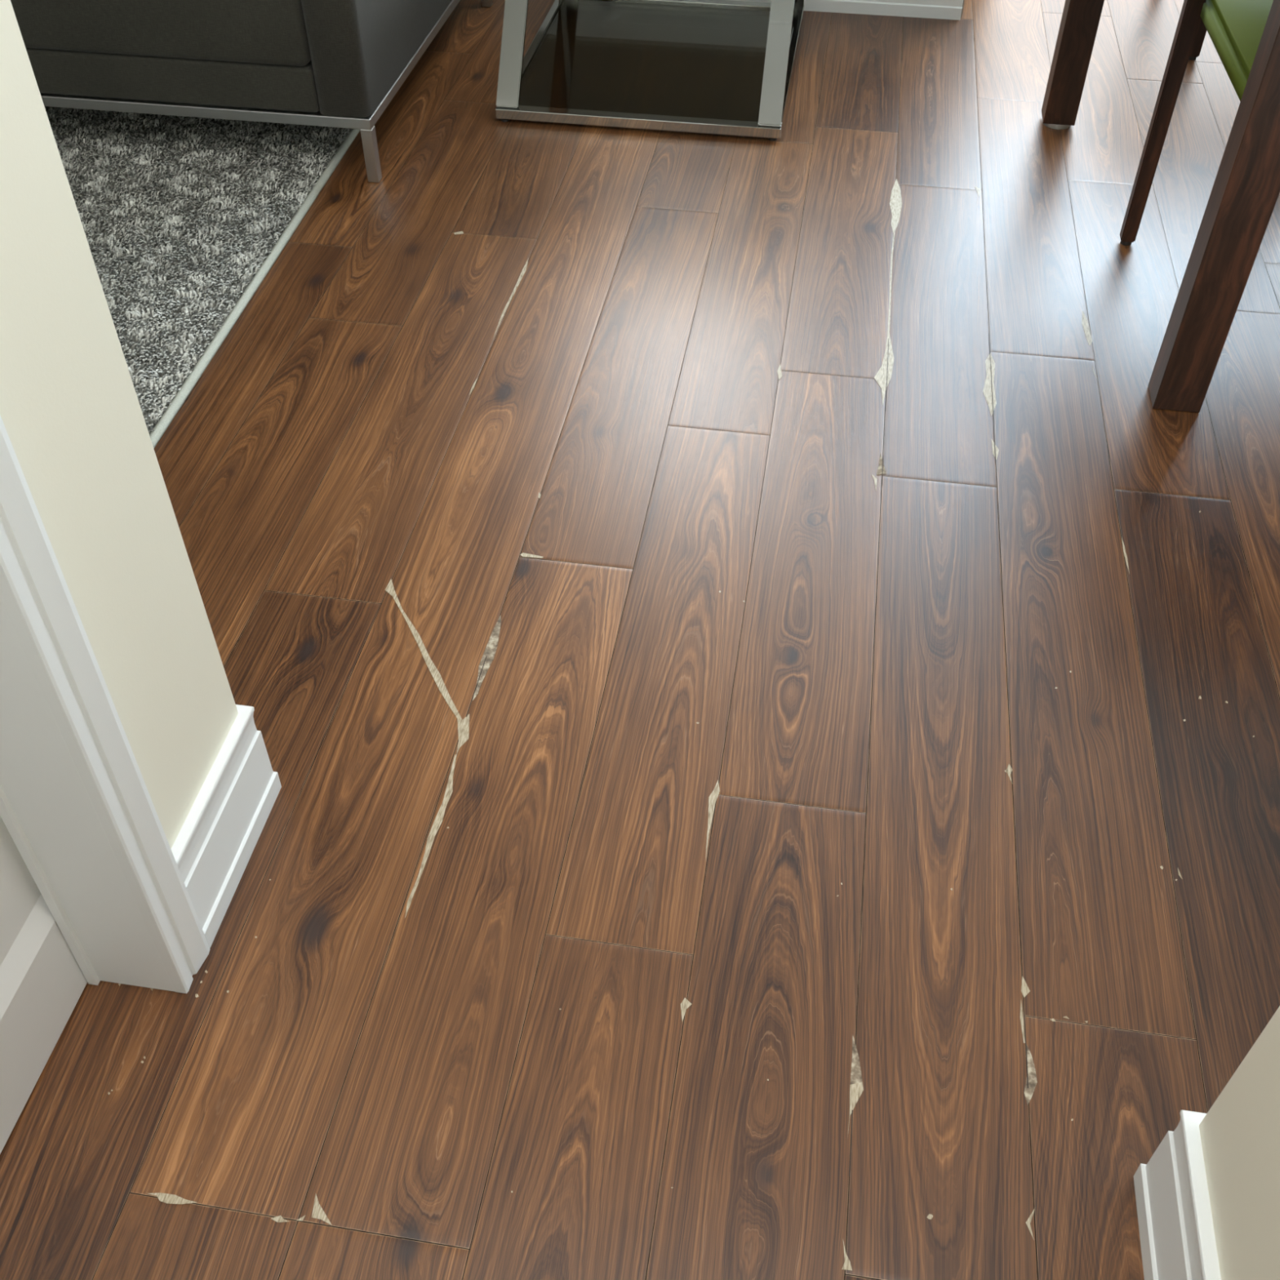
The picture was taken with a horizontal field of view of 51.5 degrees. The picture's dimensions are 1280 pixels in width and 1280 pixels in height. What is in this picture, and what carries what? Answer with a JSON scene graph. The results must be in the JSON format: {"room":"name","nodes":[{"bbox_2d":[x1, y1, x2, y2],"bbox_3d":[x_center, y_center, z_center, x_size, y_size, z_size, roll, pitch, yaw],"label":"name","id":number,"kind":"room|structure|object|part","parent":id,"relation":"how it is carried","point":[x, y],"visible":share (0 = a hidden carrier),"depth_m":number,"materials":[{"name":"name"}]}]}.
{"room":"damaged room","nodes":[
{"label":"damaged room","id":0,"kind":"room"},
{"bbox_2d":[0,0,238,848],"bbox_3d":[-2.095,0.090,0.186,2.740,2.600,2.680,6,46,6],"label":"wall","id":1,"kind":"structure","parent":0,"point":[71,414],"depth_m":1.34,"materials":[{"name":"paint"}]},
{"bbox_2d":[0,815,87,1154],"bbox_3d":[-0.734,-0.004,0.686,0.117,2.021,0.877,6,46,6],"label":"door","id":2,"kind":"structure","parent":1,"relation":"in","point":[42,982],"depth_m":1.54,"materials":[{"name":"paint"}]},
{"bbox_2d":[0,597,175,991],"bbox_3d":[-0.701,-0.018,0.688,0.118,2.043,0.945,6,46,6],"label":"trim","id":3,"kind":"structure","parent":1,"relation":"attached to","point":[46,809],"depth_m":1.47,"materials":[{"name":"paint"}]},
{"bbox_2d":[0,415,209,993],"bbox_3d":[-0.636,-0.014,0.640,0.020,2.107,1.040,6,46,6],"label":"trim","id":4,"kind":"structure","parent":1,"relation":"attached to","point":[36,597],"depth_m":1.35,"materials":[{"name":"paint"}]},
{"bbox_2d":[171,704,281,947],"bbox_3d":[-1.898,0.089,1.898,2.759,0.176,0.269,6,46,6],"label":"baseboard","id":5,"kind":"structure","parent":1,"relation":"attached to","point":[212,850],"depth_m":1.74,"materials":[{"name":"paint"}]},
{"bbox_2d":[0,0,1279,1279],"bbox_3d":[0.210,-0.138,2.255,6.909,0.005,6.600,6,46,6],"label":"floor","id":6,"kind":"structure","parent":0,"point":[747,659],"depth_m":2.02,"materials":[{"name":"brown wood"}]},
{"bbox_2d":[44,106,360,448],"bbox_3d":[-1.754,-1.068,3.158,2.012,0.018,2.650,6,46,6],"label":"area rug","id":7,"kind":"object","parent":6,"relation":"on","point":[184,220],"visible":0.33,"depth_m":3.08,"materials":[{"name":"grey carpet"}]},
{"bbox_2d":[10,0,493,182],"bbox_3d":[-1.504,-1.913,3.448,1.953,0.799,1.185,6,46,6],"label":"sofa","id":8,"kind":"object","parent":7,"relation":"on","point":[275,61],"visible":1,"depth_m":3.08,"materials":[{"name":"grey fabric"}]},
{"bbox_2d":[10,0,311,66],"bbox_3d":[-1.104,-1.744,3.356,0.844,0.166,0.945,6,46,6],"label":"seat cushion","id":9,"kind":"object","parent":8,"relation":"on","point":[148,33],"depth_m":3.03,"materials":[{"name":"grey fabric"}]},
{"bbox_3d":[-1.505,-1.778,3.582,1.697,0.103,1.169,6,46,6],"label":"seat","id":10,"kind":"part","parent":8,"relation":"part of","materials":[{"name":"grey fabric"}]},
{"bbox_3d":[-1.504,-1.732,3.630,1.953,0.025,1.185,6,46,6],"label":"frame","id":11,"kind":"part","parent":8,"relation":"part of","materials":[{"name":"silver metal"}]},
{"bbox_3d":[-0.644,-1.165,3.178,0.028,0.131,0.028,6,46,6],"label":"leg","id":12,"kind":"part","parent":8,"relation":"part of","materials":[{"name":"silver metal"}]},
{"bbox_3d":[-0.604,-1.803,3.356,0.126,0.461,1.181,6,46,6],"label":"armrest","id":13,"kind":"part","parent":8,"relation":"part of","materials":[{"name":"grey fabric"}]},
{"bbox_3d":[-0.464,-1.975,3.984,0.028,0.131,0.028,6,46,6],"label":"leg","id":14,"kind":"part","parent":8,"relation":"part of","materials":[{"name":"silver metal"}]},
{"bbox_2d":[495,0,804,141],"bbox_3d":[0.058,-1.794,3.525,0.760,0.530,0.858,6,46,6],"label":"side table","id":15,"kind":"object","parent":6,"relation":"on","point":[719,67],"visible":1,"depth_m":3.60,"materials":[{"name":"silver metal"}]},
{"bbox_3d":[-0.313,-1.678,3.405,0.058,0.471,0.398,6,46,6],"label":"leg","id":16,"kind":"part","parent":15,"relation":"part of","materials":[{"name":"silver metal"}]},
{"bbox_3d":[0.359,-1.602,3.331,0.058,0.471,0.398,6,46,6],"label":"leg","id":17,"kind":"part","parent":15,"relation":"part of","materials":[{"name":"silver metal"}]},
{"bbox_3d":[0.428,-1.914,3.641,0.058,0.471,0.398,6,46,6],"label":"leg","id":18,"kind":"part","parent":15,"relation":"part of","materials":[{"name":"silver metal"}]},
{"bbox_2d":[1041,0,1279,412],"bbox_3d":[1.303,-1.173,2.728,0.720,0.790,1.350,6,46,6],"label":"dining table","id":19,"kind":"object","parent":6,"relation":"on","point":[1244,194],"visible":1,"depth_m":2.37,"materials":[{"name":"brown wood"}]},
{"bbox_3d":[1.088,-1.620,3.188,0.080,0.743,0.080,6,46,6],"label":"leg","id":20,"kind":"part","parent":19,"relation":"part of","materials":[{"name":"brown wood"}]},
{"bbox_3d":[1.040,-0.735,2.316,0.088,0.754,0.080,6,46,6],"label":"leg","id":21,"kind":"part","parent":19,"relation":"part of","materials":[{"name":"brown wood"}]},
{"bbox_2d":[1120,0,1273,245],"bbox_3d":[1.385,-1.101,2.558,0.643,0.930,0.673,6,46,6],"label":"dining chair","id":22,"kind":"object","parent":6,"relation":"on","point":[1235,28],"visible":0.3,"depth_m":2.65,"materials":[{"name":"brown wood"}]},
{"bbox_3d":[1.105,-1.098,2.819,0.035,0.535,0.035,6,46,6],"label":"leg","id":23,"kind":"part","parent":22,"relation":"part of","materials":[{"name":"brown wood"}]},
{"bbox_3d":[1.375,-1.140,2.523,0.573,0.056,0.670,6,46,6],"label":"seat","id":24,"kind":"part","parent":22,"relation":"part of","materials":[{"name":"green leather"}]},
{"bbox_2d":[1188,17,1206,60],"bbox_3d":[1.746,-2.173,3.624,0.673,0.930,0.643,6,46,6],"label":"dining chair","id":25,"kind":"object","parent":6,"relation":"on","point":[1202,30],"visible":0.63,"depth_m":3.71,"materials":[{"name":"brown wood"}]},
{"bbox_2d":[1199,1005,1279,1279],"bbox_3d":[1.746,0.664,-0.374,2.722,2.600,2.293,6,46,6],"label":"wall","id":26,"kind":"structure","parent":0,"point":[1240,1132],"depth_m":1.23,"materials":[{"name":"paint"}]},
{"bbox_2d":[1133,1110,1221,1279],"bbox_3d":[1.735,1.511,0.494,2.741,0.176,2.312,6,46,6],"label":"baseboard","id":27,"kind":"structure","parent":26,"relation":"attached to","point":[1177,1237],"depth_m":1.37,"materials":[{"name":"paint"}]},
{"bbox_3d":[0.639,-3.075,3.341,6.750,2.600,0.720,6,46,6],"label":"wall","id":28,"kind":"structure","parent":0,"visible":0},
{"bbox_2d":[731,0,963,20],"bbox_3d":[-0.899,-2.129,4.105,3.758,0.176,0.019,6,46,6],"label":"baseboard","id":29,"kind":"structure","parent":28,"relation":"attached to","point":[933,9],"depth_m":3.96,"materials":[{"name":"paint"}]}
]}

